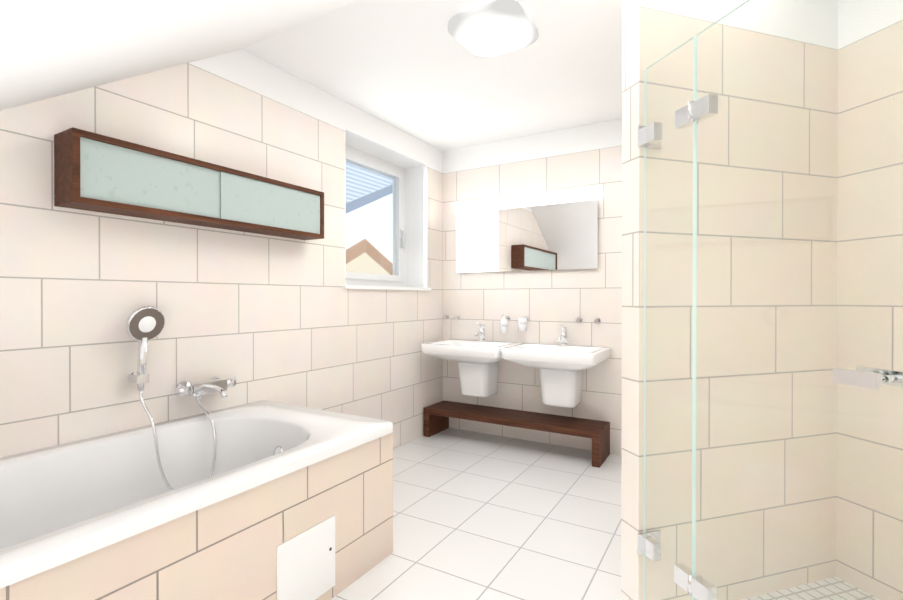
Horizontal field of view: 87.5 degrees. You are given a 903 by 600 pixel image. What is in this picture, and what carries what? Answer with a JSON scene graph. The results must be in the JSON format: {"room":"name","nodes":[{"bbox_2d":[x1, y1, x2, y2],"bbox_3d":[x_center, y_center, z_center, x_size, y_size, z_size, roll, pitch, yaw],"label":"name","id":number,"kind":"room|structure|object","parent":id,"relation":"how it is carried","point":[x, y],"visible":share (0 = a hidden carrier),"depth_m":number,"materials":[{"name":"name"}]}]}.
{"room":"bathroom","nodes":[
{"label":"bathroom","id":0,"kind":"room"},
{"bbox_2d":[0,0,356,110],"bbox_3d":[-0.244,-0.542,0.527,3.900,1.688,2.384,0,0,31],"label":"ceiling","id":1,"kind":"structure","parent":0,"point":[51,48],"depth_m":1.18,"materials":[{"name":"white paint"}]},
{"bbox_2d":[0,49,442,457],"bbox_3d":[-1.217,-0.086,2.423,0.300,2.370,4.590,0,0,31],"label":"wall","id":2,"kind":"structure","parent":0,"point":[283,320],"depth_m":2.21,"materials":[{"name":"tile"}]},
{"bbox_2d":[126,306,236,490],"bbox_3d":[-1.134,0.426,2.050,0.220,0.804,0.482,0,0,31],"label":"mixer tap","id":3,"kind":"object","parent":2,"relation":"attached to","point":[145,325],"visible":0.96,"depth_m":1.93,"materials":[{"name":"silver metal"}]},
{"bbox_2d":[54,127,323,239],"bbox_3d":[-1.085,-0.475,2.196,0.150,0.260,1.185,0,0,31],"label":"upper cabinet","id":4,"kind":"object","parent":2,"relation":"attached to","point":[95,172],"visible":1,"depth_m":1.96,"materials":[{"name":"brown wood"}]},
{"bbox_2d":[343,128,430,290],"bbox_3d":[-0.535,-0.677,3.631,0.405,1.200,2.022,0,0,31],"label":"window","id":5,"kind":"structure","parent":2,"relation":"in","point":[372,166],"depth_m":3.85,"materials":[{"name":"white paint"}]},
{"bbox_2d":[243,0,621,150],"bbox_3d":[0.900,-1.346,2.464,3.900,0.150,2.160,0,0,31],"label":"ceiling","id":6,"kind":"structure","parent":0,"point":[415,68],"depth_m":2.58,"materials":[{"name":"white paint"}]},
{"bbox_2d":[448,0,538,57],"bbox_3d":[0.192,-1.227,2.150,0.350,0.084,0.350,0,0,31],"label":"ceiling lamp","id":7,"kind":"object","parent":6,"relation":"attached to","point":[493,28],"visible":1,"depth_m":2.08,"materials":[{"name":"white glass"}]},
{"bbox_2d":[331,428,621,599],"bbox_3d":[0.377,1.153,1.489,4.000,0.100,4.590,0,0,31],"label":"floor","id":8,"kind":"structure","parent":0,"point":[480,516],"depth_m":2.31,"materials":[{"name":"tile"}]},
{"bbox_2d":[0,401,392,599],"bbox_3d":[-1.169,0.819,1.345,0.875,0.570,2.166,0,0,31],"label":"bathtub","id":9,"kind":"object","parent":8,"relation":"on","point":[288,502],"visible":1,"depth_m":1.60,"materials":[{"name":"tile"}]},
{"bbox_2d":[424,401,609,467],"bbox_3d":[0.451,0.979,3.563,1.380,0.230,0.310,0,0,31],"label":"bench","id":10,"kind":"object","parent":8,"relation":"on","point":[437,416],"visible":1,"depth_m":3.44,"materials":[{"name":"brown wood"}]},
{"bbox_2d":[743,577,879,599],"bbox_3d":[1.209,1.097,1.262,0.927,0.015,0.950,0,0,-17],"label":"tray","id":11,"kind":"object","parent":8,"relation":"on","point":[846,591],"depth_m":1.75,"materials":[{"name":"tile"}]},
{"bbox_2d":[443,118,621,455],"bbox_3d":[1.440,-0.090,3.288,3.400,2.370,0.200,0,0,31],"label":"wall","id":12,"kind":"structure","parent":0,"point":[583,158],"depth_m":3.62,"materials":[{"name":"tile"}]},
{"bbox_2d":[442,315,459,319],"bbox_3d":[-0.005,0.147,3.989,0.147,0.042,0.058,0,0,31],"label":"accessory","id":13,"kind":"object","parent":12,"relation":"attached to","point":[457,317],"depth_m":3.99,"materials":[{"name":"silver metal"}]},
{"bbox_2d":[421,323,521,397],"bbox_3d":[0.159,0.463,3.648,0.650,0.570,0.480,0,0,31],"label":"wall-mounted sink","id":14,"kind":"object","parent":12,"relation":"attached to","point":[478,361],"visible":0.94,"depth_m":3.61,"materials":[{"name":"white ceramic"}]},
{"bbox_2d":[500,315,528,332],"bbox_3d":[0.487,0.187,3.663,0.229,0.142,0.120,0,0,31],"label":"accessory","id":15,"kind":"object","parent":12,"relation":"attached to","point":[521,322],"depth_m":3.66,"materials":[{"name":"white ceramic"}]},
{"bbox_2d":[456,190,597,272],"bbox_3d":[0.548,-0.507,3.679,1.165,0.560,0.026,0,0,31],"label":"mirror","id":16,"kind":"object","parent":12,"relation":"attached to","point":[556,232],"visible":0.98,"depth_m":3.63,"materials":[{"name":"silver metal"}]},
{"bbox_2d":[501,325,610,407],"bbox_3d":[0.737,0.465,3.308,0.650,0.570,0.480,0,0,31],"label":"wall-mounted sink","id":17,"kind":"object","parent":12,"relation":"attached to","point":[563,365],"visible":1,"depth_m":3.26,"materials":[{"name":"white ceramic"}]},
{"bbox_2d":[576,318,600,323],"bbox_3d":[0.985,0.149,3.406,0.172,0.042,0.058,0,0,31],"label":"accessory","id":18,"kind":"object","parent":12,"relation":"attached to","point":[579,320],"depth_m":3.40,"materials":[{"name":"silver metal"}]},
{"bbox_2d":[621,0,837,599],"bbox_3d":[1.055,-0.082,1.754,0.927,2.368,0.090,0,0,-17],"label":"wall","id":19,"kind":"structure","parent":0,"point":[653,31],"depth_m":1.69,"materials":[{"name":"tile"}]},
{"bbox_2d":[637,0,902,599],"bbox_3d":[0.765,0.157,1.219,0.090,1.845,0.753,0,0,-16],"label":"glass","id":20,"kind":"object","parent":19,"relation":"attached to","point":[692,583],"visible":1,"depth_m":1.29,"materials":[{"name":"clear glass"}]},
{"bbox_2d":[836,0,902,599],"bbox_3d":[1.715,-0.080,1.362,0.100,2.368,1.050,0,0,-17],"label":"wall","id":21,"kind":"structure","parent":0,"point":[855,510],"depth_m":1.74,"materials":[{"name":"tile"}]},
{"label":"outside","id":22,"kind":"structure","parent":0,"visible":0},
{"bbox_2d":[346,185,392,274],"bbox_3d":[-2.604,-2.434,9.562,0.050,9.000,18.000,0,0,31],"label":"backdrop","id":23,"kind":"structure","parent":22,"point":[368,237],"depth_m":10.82,"materials":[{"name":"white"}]}
]}

